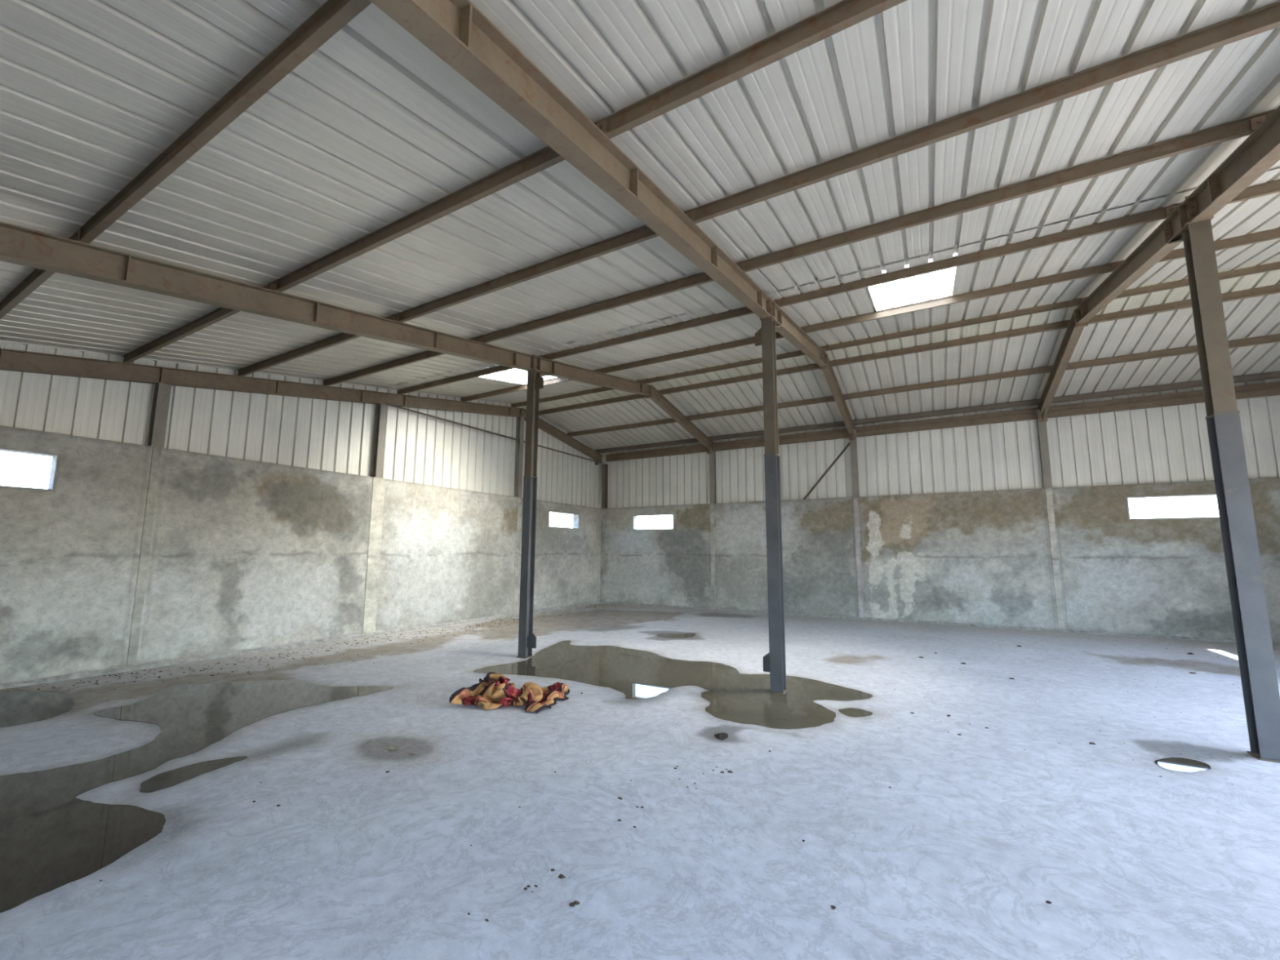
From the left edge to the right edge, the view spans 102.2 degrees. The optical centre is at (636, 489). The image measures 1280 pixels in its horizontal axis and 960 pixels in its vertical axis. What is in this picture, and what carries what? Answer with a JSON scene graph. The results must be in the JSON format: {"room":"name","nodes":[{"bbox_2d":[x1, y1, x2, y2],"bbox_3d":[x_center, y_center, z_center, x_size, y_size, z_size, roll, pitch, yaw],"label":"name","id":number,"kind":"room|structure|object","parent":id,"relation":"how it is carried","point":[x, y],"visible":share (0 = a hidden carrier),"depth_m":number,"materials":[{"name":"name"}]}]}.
{"room":"empty warehouse","nodes":[
{"label":"empty warehouse","id":0,"kind":"room"},
{"bbox_2d":[0,341,600,683],"bbox_3d":[-5.202,0.013,10.336,0.231,5.674,16.200,-4,-8,30],"label":"wall","id":1,"kind":"structure","parent":0,"point":[259,521],"depth_m":8.33,"materials":[{"name":"concrete"}]},
{"bbox_2d":[0,447,61,492],"bbox_3d":[-7.739,-0.280,5.925,0.210,0.480,1.460,-4,-8,30],"label":"window","id":2,"kind":"structure","parent":1,"relation":"in","point":[55,466],"depth_m":6.46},
{"bbox_2d":[146,382,171,448],"bbox_3d":[-6.893,-1.060,7.452,0.150,0.934,0.140,-4,-8,30],"label":"wall post","id":3,"kind":"object","parent":1,"relation":"on","point":[162,394],"visible":0.84,"depth_m":7.42,"materials":[{"name":"grey metal"}]},
{"bbox_2d":[0,600,600,689],"bbox_3d":[-5.108,2.775,9.918,0.070,0.090,15.780,-4,-8,30],"label":"baseboard","id":4,"kind":"structure","parent":1,"relation":"attached to","point":[86,673],"depth_m":8.03,"materials":[{"name":"grey concrete"}]},
{"bbox_2d":[0,348,603,465],"bbox_3d":[-5.143,-1.526,10.596,0.150,2.262,15.870,-4,-8,30],"label":"rafter","id":5,"kind":"object","parent":1,"relation":"attached to","point":[12,360],"visible":1,"depth_m":8.26,"materials":[{"name":"brown metal"}]},
{"bbox_2d":[0,231,82,319],"bbox_3d":[-6.080,-1.837,5.010,4.063,0.123,0.074,-4,-8,30],"label":"roof purlin","id":6,"kind":"structure","parent":5,"relation":"on","point":[37,277],"depth_m":4.77,"materials":[{"name":"brown metal"}]},
{"bbox_2d":[236,314,396,376],"bbox_3d":[-4.735,-1.995,7.388,4.063,0.123,0.074,-4,-8,30],"label":"roof purlin","id":7,"kind":"structure","parent":5,"relation":"on","point":[343,337],"depth_m":7.47,"materials":[{"name":"brown metal"}]},
{"bbox_2d":[322,336,480,386],"bbox_3d":[-4.063,-2.074,8.576,4.063,0.123,0.074,-4,-8,30],"label":"roof purlin","id":8,"kind":"structure","parent":5,"relation":"on","point":[428,354],"depth_m":8.67,"materials":[{"name":"brown metal"}]},
{"bbox_2d":[396,354,546,394],"bbox_3d":[-3.312,-2.163,9.903,4.063,0.123,0.074,-4,-8,30],"label":"roof purlin","id":9,"kind":"structure","parent":5,"relation":"on","point":[499,368],"depth_m":10.02,"materials":[{"name":"brown metal"}]},
{"bbox_2d":[460,368,601,401],"bbox_3d":[-2.473,-2.261,11.387,4.063,0.123,0.074,-4,-8,30],"label":"roof purlin","id":10,"kind":"structure","parent":5,"relation":"on","point":[554,380],"depth_m":11.64,"materials":[{"name":"brown metal"}]},
{"bbox_2d":[511,379,642,407],"bbox_3d":[-1.629,-2.361,12.880,4.063,0.123,0.074,-4,-8,30],"label":"roof purlin","id":11,"kind":"structure","parent":5,"relation":"on","point":[585,392],"depth_m":12.92,"materials":[{"name":"brown metal"}]},
{"bbox_2d":[538,390,659,415],"bbox_3d":[-1.216,-2.244,13.590,4.063,0.123,0.074,-4,-8,30],"label":"roof purlin","id":12,"kind":"structure","parent":5,"relation":"on","point":[633,397],"depth_m":13.57,"materials":[{"name":"brown metal"}]},
{"bbox_2d":[566,416,687,436],"bbox_3d":[-0.402,-1.800,14.968,4.063,0.123,0.074,-4,-8,30],"label":"roof purlin","id":13,"kind":"structure","parent":5,"relation":"on","point":[670,420],"depth_m":14.96,"materials":[{"name":"brown metal"}]},
{"bbox_2d":[595,436,709,453],"bbox_3d":[0.375,-1.378,16.283,4.063,0.123,0.055,-4,-8,30],"label":"purlin","id":14,"kind":"structure","parent":5,"relation":"on","point":[691,440],"depth_m":16.27,"materials":[{"name":"brown metal"}]},
{"bbox_2d":[371,403,386,478],"bbox_3d":[-5.199,-0.973,10.413,0.150,1.510,0.140,-4,-8,30],"label":"wall post","id":15,"kind":"object","parent":1,"relation":"on","point":[380,410],"visible":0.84,"depth_m":10.39,"materials":[{"name":"grey metal"}]},
{"bbox_2d":[386,402,599,462],"bbox_3d":[-3.186,-1.326,13.896,0.056,0.045,7.760,-4,-8,30],"label":"bar","id":16,"kind":"object","parent":1,"relation":"attached to","point":[392,405],"visible":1,"depth_m":12.55,"materials":[{"name":"brown metal"}]},
{"bbox_2d":[514,416,524,497],"bbox_3d":[-3.182,-0.875,13.941,0.150,2.208,0.140,-4,-8,30],"label":"wall post","id":17,"kind":"object","parent":1,"relation":"on","point":[520,423],"visible":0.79,"depth_m":13.92,"materials":[{"name":"grey metal"}]},
{"bbox_2d":[548,510,579,529],"bbox_3d":[-2.245,0.930,15.424,0.210,0.480,1.460,-4,-8,30],"label":"window","id":18,"kind":"structure","parent":1,"relation":"in","point":[575,516],"depth_m":15.96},
{"bbox_2d":[0,0,1279,453],"bbox_3d":[1.720,-2.199,6.696,16.108,2.075,16.340,-4,-8,30],"label":"ceiling","id":19,"kind":"structure","parent":0,"point":[373,128],"depth_m":3.89,"materials":[{"name":"grey metal"}]},
{"bbox_2d":[481,368,556,384],"bbox_3d":[-2.476,-2.325,10.440,1.030,0.379,1.980,-4,-8,30],"label":"skylight","id":20,"kind":"object","parent":19,"relation":"attached to","point":[517,375],"visible":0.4,"depth_m":10.50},
{"bbox_2d":[862,253,957,311],"bbox_3d":[3.687,-2.729,6.927,1.030,0.377,1.980,-4,-8,30],"label":"skylight","id":21,"kind":"object","parent":19,"relation":"attached to","point":[937,284],"visible":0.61,"depth_m":7.04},
{"bbox_2d":[0,603,1279,959],"bbox_3d":[1.661,2.376,6.065,16.068,0.001,16.200,-4,-8,30],"label":"floor","id":22,"kind":"structure","parent":0,"point":[968,844],"depth_m":3.25,"materials":[{"name":"concrete"}]},
{"bbox_2d":[0,691,74,727],"bbox_3d":[-6.574,2.232,5.271,1.997,0.004,1.053,-4,-8,30],"label":"puddle","id":23,"kind":"object","parent":22,"relation":"on","point":[16,708],"visible":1,"depth_m":5.32,"materials":[{"name":"liquid"}]},
{"bbox_2d":[139,755,247,792],"bbox_3d":[-3.238,2.064,3.780,0.332,0.004,0.657,-4,-8,30],"label":"puddle","id":24,"kind":"object","parent":22,"relation":"on","point":[168,779],"visible":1,"depth_m":3.72,"materials":[{"name":"liquid"}]},
{"bbox_2d":[0,680,393,912],"bbox_3d":[-4.097,2.114,4.216,2.605,0.004,4.575,1,-7,-3],"label":"puddle","id":25,"kind":"object","parent":22,"relation":"on","point":[51,838],"visible":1,"depth_m":3.50,"materials":[{"name":"liquid"}]},
{"bbox_2d":[388,746,396,751],"bbox_3d":[-2.005,2.127,4.237,0.099,0.004,0.067,-4,-8,30],"label":"puddle","id":26,"kind":"object","parent":22,"relation":"on","point":[392,748],"visible":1,"depth_m":4.24,"materials":[{"name":"liquid"}]},
{"bbox_2d":[448,671,569,713],"bbox_3d":[-1.317,2.179,5.661,1.129,0.252,0.865,-1,-7,9],"label":"blanket","id":27,"kind":"object","parent":22,"relation":"on","point":[494,691],"visible":1,"depth_m":5.47,"materials":[{"name":"multicoloured fabric"}]},
{"bbox_2d":[516,368,543,658],"bbox_3d":[-1.683,0.317,8.262,0.275,4.595,0.190,-4,-8,30],"label":"steel column","id":28,"kind":"structure","parent":22,"relation":"on","point":[526,638],"depth_m":8.24,"materials":[{"name":"grey metal"}]},
{"bbox_2d":[0,221,715,454],"bbox_3d":[-1.671,-1.755,8.618,0.150,2.262,15.870,-4,-8,30],"label":"rafter","id":29,"kind":"object","parent":28,"relation":"on","point":[21,246],"visible":0.98,"depth_m":5.04,"materials":[{"name":"brown metal"}]},
{"bbox_2d":[121,281,273,363],"bbox_3d":[-5.408,-1.916,6.198,4.063,0.123,0.074,-4,-8,30],"label":"roof purlin","id":30,"kind":"structure","parent":29,"relation":"on","point":[220,313],"depth_m":6.26,"materials":[{"name":"brown metal"}]},
{"bbox_2d":[75,0,371,243],"bbox_3d":[-2.616,-2.065,3.035,3.909,0.123,0.074,-4,-8,30],"label":"roof purlin","id":31,"kind":"structure","parent":29,"relation":"on","point":[332,15],"depth_m":2.78,"materials":[{"name":"brown metal"}]},
{"bbox_2d":[271,122,596,292],"bbox_3d":[-1.944,-2.144,4.223,3.909,0.123,0.074,-4,-8,30],"label":"purlin","id":32,"kind":"structure","parent":29,"relation":"on","point":[545,157],"depth_m":4.04,"materials":[{"name":"brown metal"}]},
{"bbox_2d":[395,211,686,322],"bbox_3d":[-1.270,-2.224,5.414,3.909,0.123,0.074,-4,-8,30],"label":"purlin","id":33,"kind":"structure","parent":29,"relation":"on","point":[642,233],"depth_m":5.28,"materials":[{"name":"brown metal"}]},
{"bbox_2d":[479,262,737,343],"bbox_3d":[-0.599,-2.302,6.601,3.909,0.123,0.074,-4,-8,30],"label":"purlin","id":34,"kind":"structure","parent":29,"relation":"on","point":[700,278],"depth_m":6.51,"materials":[{"name":"brown metal"}]},
{"bbox_2d":[546,306,754,359],"bbox_3d":[0.152,-2.391,7.929,3.909,0.123,0.074,-4,-8,30],"label":"purlin","id":35,"kind":"structure","parent":29,"relation":"on","point":[744,311],"depth_m":7.86,"materials":[{"name":"brown metal"}]},
{"bbox_2d":[605,444,706,462],"bbox_3d":[0.572,-1.147,16.375,3.687,0.237,0.115,-4,-8,30],"label":"beam","id":36,"kind":"structure","parent":29,"relation":"attached to","point":[699,448],"depth_m":16.32,"materials":[{"name":"brown metal"}]},
{"bbox_2d":[600,326,801,373],"bbox_3d":[0.991,-2.489,9.413,3.909,0.123,0.074,-4,-8,30],"label":"purlin","id":37,"kind":"structure","parent":29,"relation":"on","point":[750,340],"depth_m":9.48,"materials":[{"name":"brown metal"}]},
{"bbox_2d":[642,350,805,383],"bbox_3d":[1.836,-2.589,10.906,3.909,0.123,0.074,-4,-8,30],"label":"purlin","id":38,"kind":"structure","parent":29,"relation":"on","point":[796,353],"depth_m":10.96,"materials":[{"name":"brown metal"}]},
{"bbox_2d":[658,363,819,395],"bbox_3d":[2.248,-2.472,11.616,3.909,0.123,0.074,-4,-8,30],"label":"purlin","id":39,"kind":"structure","parent":29,"relation":"on","point":[810,366],"depth_m":11.64,"materials":[{"name":"brown metal"}]},
{"bbox_2d":[687,395,835,420],"bbox_3d":[3.062,-2.028,12.993,3.909,0.123,0.074,-4,-8,30],"label":"purlin","id":40,"kind":"structure","parent":29,"relation":"on","point":[824,399],"depth_m":13.02,"materials":[{"name":"brown metal"}]},
{"bbox_2d":[709,421,845,440],"bbox_3d":[3.840,-1.606,14.308,3.909,0.123,0.055,-4,-8,30],"label":"purlin","id":41,"kind":"structure","parent":29,"relation":"on","point":[839,424],"depth_m":14.16,"materials":[{"name":"brown metal"}]},
{"bbox_2d":[7,605,1275,691],"bbox_3d":[2.098,2.573,7.677,14.643,0.010,12.376,-4,-8,30],"label":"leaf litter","id":42,"kind":"object","parent":22,"relation":"on","point":[590,606],"visible":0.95,"depth_m":8.40,"materials":[{"name":"brown plant"}]},
{"bbox_2d":[99,643,1239,921],"bbox_3d":[3.316,2.347,5.860,12.126,0.021,6.964,1,-7,-2],"label":"dirt specks","id":43,"kind":"object","parent":22,"relation":"on","point":[561,876],"visible":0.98,"depth_m":3.32,"materials":[{"name":"brown soil"}]},
{"bbox_2d":[473,640,872,728],"bbox_3d":[0.267,2.481,6.989,5.313,0.004,2.909,-4,-8,30],"label":"puddle","id":44,"kind":"object","parent":22,"relation":"on","point":[735,696],"visible":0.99,"depth_m":6.53,"materials":[{"name":"liquid"}]},
{"bbox_2d":[657,633,695,638],"bbox_3d":[0.801,2.876,10.140,0.764,0.004,0.565,1,-7,-3],"label":"puddle","id":45,"kind":"object","parent":22,"relation":"on","point":[663,635],"visible":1,"depth_m":10.15,"materials":[{"name":"liquid"}]},
{"bbox_2d":[714,733,728,740],"bbox_3d":[0.743,2.182,4.565,0.125,0.004,0.176,-4,-8,30],"label":"puddle","id":46,"kind":"object","parent":22,"relation":"on","point":[722,736],"visible":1,"depth_m":4.56,"materials":[{"name":"liquid"}]},
{"bbox_2d":[755,315,788,693],"bbox_3d":[1.632,0.099,6.372,0.275,4.595,0.190,-4,-8,30],"label":"steel column","id":47,"kind":"structure","parent":22,"relation":"on","point":[774,662],"depth_m":6.28,"materials":[{"name":"grey metal"}]},
{"bbox_2d":[368,0,856,440],"bbox_3d":[1.726,-1.978,6.681,0.150,2.262,15.870,-4,-8,30],"label":"rafter","id":48,"kind":"object","parent":47,"relation":"on","point":[457,32],"visible":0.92,"depth_m":2.94,"materials":[{"name":"brown metal"}]},
{"bbox_2d":[595,0,906,138],"bbox_3d":[1.454,-2.368,2.287,3.909,0.123,0.074,-4,-8,30],"label":"purlin","id":49,"kind":"structure","parent":48,"relation":"on","point":[845,14],"depth_m":2.78,"materials":[{"name":"brown metal"}]},
{"bbox_2d":[853,398,1039,425],"bbox_3d":[7.237,-1.829,12.372,3.909,0.123,0.055,-4,-8,30],"label":"purlin","id":50,"kind":"structure","parent":48,"relation":"on","point":[1033,402],"depth_m":12.26,"materials":[{"name":"brown metal"}]},
{"bbox_2d":[842,364,1053,399],"bbox_3d":[6.460,-2.252,11.057,3.909,0.123,0.074,-4,-8,30],"label":"purlin","id":51,"kind":"structure","parent":48,"relation":"on","point":[1047,369],"depth_m":10.94,"materials":[{"name":"brown metal"}]},
{"bbox_2d":[830,320,1070,366],"bbox_3d":[5.646,-2.696,9.680,3.909,0.123,0.074,-4,-8,30],"label":"purlin","id":52,"kind":"structure","parent":48,"relation":"on","point":[1063,324],"depth_m":9.54,"materials":[{"name":"brown metal"}]},
{"bbox_2d":[820,297,1084,351],"bbox_3d":[5.233,-2.812,8.969,3.909,0.123,0.074,-4,-8,30],"label":"purlin","id":53,"kind":"structure","parent":48,"relation":"on","point":[1073,302],"depth_m":8.82,"materials":[{"name":"brown metal"}]},
{"bbox_2d":[801,261,1119,333],"bbox_3d":[4.389,-2.713,7.476,3.909,0.123,0.074,-4,-8,30],"label":"purlin","id":54,"kind":"structure","parent":48,"relation":"on","point":[1108,267],"depth_m":7.30,"materials":[{"name":"brown metal"}]},
{"bbox_2d":[774,204,1177,306],"bbox_3d":[3.549,-2.614,5.992,3.909,0.123,0.074,-4,-8,30],"label":"purlin","id":55,"kind":"structure","parent":48,"relation":"on","point":[1160,213],"depth_m":5.77,"materials":[{"name":"brown metal"}]},
{"bbox_2d":[685,1,1279,223],"bbox_3d":[2.127,-2.447,3.478,3.909,0.123,0.074,-4,-8,30],"label":"purlin","id":56,"kind":"structure","parent":48,"relation":"on","point":[1267,18],"depth_m":3.30,"materials":[{"name":"brown metal"}]},
{"bbox_2d":[737,112,1266,272],"bbox_3d":[2.799,-2.526,4.665,3.909,0.123,0.074,-4,-8,30],"label":"purlin","id":57,"kind":"structure","parent":48,"relation":"on","point":[1245,126],"depth_m":4.38,"materials":[{"name":"brown metal"}]},
{"bbox_2d":[838,707,872,717],"bbox_3d":[2.222,2.277,5.271,0.316,0.004,0.279,4,-8,-25],"label":"puddle","id":58,"kind":"object","parent":22,"relation":"on","point":[851,712],"visible":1,"depth_m":5.27,"materials":[{"name":"liquid"}]},
{"bbox_2d":[1154,757,1211,773],"bbox_3d":[4.208,2.128,3.990,0.443,0.004,0.238,3,-8,-19],"label":"puddle","id":59,"kind":"object","parent":22,"relation":"on","point":[1175,764],"visible":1,"depth_m":3.98,"materials":[{"name":"liquid"}]},
{"bbox_2d":[1178,216,1279,763],"bbox_3d":[5.071,-0.128,4.413,0.180,4.595,0.190,-4,-8,30],"label":"steel column","id":60,"kind":"structure","parent":22,"relation":"on","point":[1260,691],"depth_m":4.35,"materials":[{"name":"grey metal"}]},
{"bbox_2d":[1035,105,1279,422],"bbox_3d":[5.123,-2.202,4.745,0.150,2.262,15.870,-4,-8,30],"label":"rafter","id":61,"kind":"object","parent":60,"relation":"on","point":[1260,150],"visible":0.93,"depth_m":4.95,"materials":[{"name":"brown metal"}]},
{"bbox_2d":[1047,382,1279,417],"bbox_3d":[10.734,-1.816,10.583,3.757,0.237,0.115,-4,-8,30],"label":"beam","id":62,"kind":"structure","parent":61,"relation":"attached to","point":[1265,389],"depth_m":10.63,"materials":[{"name":"brown metal"}]},
{"bbox_2d":[1051,370,1279,403],"bbox_3d":[10.635,-2.053,10.435,3.909,0.123,0.055,-4,-8,30],"label":"purlin","id":63,"kind":"structure","parent":61,"relation":"on","point":[1274,375],"depth_m":10.49,"materials":[{"name":"brown metal"}]},
{"bbox_2d":[1065,333,1279,370],"bbox_3d":[9.857,-2.475,9.120,3.909,0.123,0.074,-4,-8,30],"label":"purlin","id":64,"kind":"structure","parent":61,"relation":"on","point":[1271,338],"depth_m":9.34,"materials":[{"name":"brown metal"}]},
{"bbox_2d":[1084,261,1279,300],"bbox_3d":[8.631,-3.036,7.033,3.909,0.123,0.074,-4,-8,30],"label":"purlin","id":65,"kind":"structure","parent":61,"relation":"on","point":[1258,268],"depth_m":7.44,"materials":[{"name":"brown metal"}]},
{"bbox_2d":[1088,283,1279,324],"bbox_3d":[9.043,-2.919,7.743,3.909,0.123,0.074,-4,-8,30],"label":"purlin","id":66,"kind":"structure","parent":61,"relation":"on","point":[1272,289],"depth_m":8.11,"materials":[{"name":"brown metal"}]},
{"bbox_2d":[1120,227,1279,264],"bbox_3d":[7.786,-2.937,5.540,3.909,0.123,0.074,-4,-8,30],"label":"purlin","id":67,"kind":"structure","parent":61,"relation":"on","point":[1274,233],"depth_m":6.00,"materials":[{"name":"brown metal"}]},
{"bbox_2d":[1175,179,1279,207],"bbox_3d":[6.947,-2.838,4.056,3.909,0.123,0.074,-4,-8,30],"label":"roof purlin","id":68,"kind":"structure","parent":61,"relation":"on","point":[1270,187],"depth_m":4.76,"materials":[{"name":"brown metal"}]},
{"bbox_2d":[1263,109,1275,118],"bbox_3d":[6.196,-2.750,2.728,3.909,0.123,0.074,-4,-8,30],"label":"roof purlin","id":69,"kind":"structure","parent":61,"relation":"on","point":[1268,113],"depth_m":3.68,"materials":[{"name":"brown metal"}]},
{"bbox_2d":[600,377,1279,643],"bbox_3d":[5.654,0.762,13.257,16.068,5.018,0.227,-4,-8,30],"label":"wall","id":70,"kind":"structure","parent":0,"point":[961,525],"depth_m":12.02,"materials":[{"name":"concrete"}]},
{"bbox_2d":[601,463,608,508],"bbox_3d":[-1.079,-0.100,17.239,0.140,1.506,0.150,-4,-8,30],"label":"wall post","id":71,"kind":"object","parent":70,"relation":"on","point":[604,467],"visible":0.95,"depth_m":17.21,"materials":[{"name":"brown metal"}]},
{"bbox_2d":[632,513,673,530],"bbox_3d":[0.538,1.039,16.182,1.450,0.480,0.210,-4,-8,30],"label":"window","id":72,"kind":"structure","parent":70,"relation":"in","point":[634,517],"depth_m":16.30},
{"bbox_2d":[709,450,716,503],"bbox_3d":[2.253,-0.355,15.342,0.140,1.576,0.150,-4,-8,30],"label":"wall post","id":73,"kind":"object","parent":70,"relation":"on","point":[712,456],"visible":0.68,"depth_m":15.30,"materials":[{"name":"grey metal"}]},
{"bbox_2d":[714,428,848,451],"bbox_3d":[3.939,-1.369,14.456,3.757,0.237,0.115,-4,-8,30],"label":"beam","id":74,"kind":"structure","parent":70,"relation":"attached to","point":[843,433],"depth_m":14.25,"materials":[{"name":"brown metal"}]},
{"bbox_2d":[803,442,850,499],"bbox_3d":[5.046,-0.469,13.736,1.282,1.460,0.038,-4,-8,33],"label":"diagonal brace","id":75,"kind":"object","parent":70,"relation":"attached to","point":[849,443],"visible":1,"depth_m":13.73,"materials":[{"name":"brown metal"}]},
{"bbox_2d":[849,437,859,497],"bbox_3d":[5.651,-0.578,13.405,0.140,1.576,0.150,-4,-8,30],"label":"wall post","id":76,"kind":"object","parent":70,"relation":"on","point":[855,477],"visible":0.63,"depth_m":13.34,"materials":[{"name":"grey metal"}]},
{"bbox_2d":[600,601,1279,645],"bbox_3d":[5.578,3.209,12.848,15.660,0.061,0.047,-4,-8,30],"label":"baseboard","id":77,"kind":"structure","parent":70,"relation":"attached to","point":[620,603],"depth_m":11.71,"materials":[{"name":"grey concrete"}]},
{"bbox_2d":[855,408,1036,436],"bbox_3d":[7.337,-1.593,12.519,3.757,0.237,0.115,-4,-8,30],"label":"beam","id":78,"kind":"structure","parent":70,"relation":"attached to","point":[1024,414],"depth_m":12.40,"materials":[{"name":"brown metal"}]},
{"bbox_2d":[1036,417,1052,488],"bbox_3d":[9.048,-0.802,11.469,0.140,1.576,0.150,-4,-8,30],"label":"wall post","id":79,"kind":"object","parent":70,"relation":"on","point":[1042,426],"visible":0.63,"depth_m":11.41,"materials":[{"name":"grey metal"}]},
{"bbox_2d":[1125,493,1219,519],"bbox_3d":[10.765,0.366,10.353,1.450,0.480,0.210,-4,-8,30],"label":"window","id":80,"kind":"structure","parent":70,"relation":"in","point":[1197,495],"depth_m":10.36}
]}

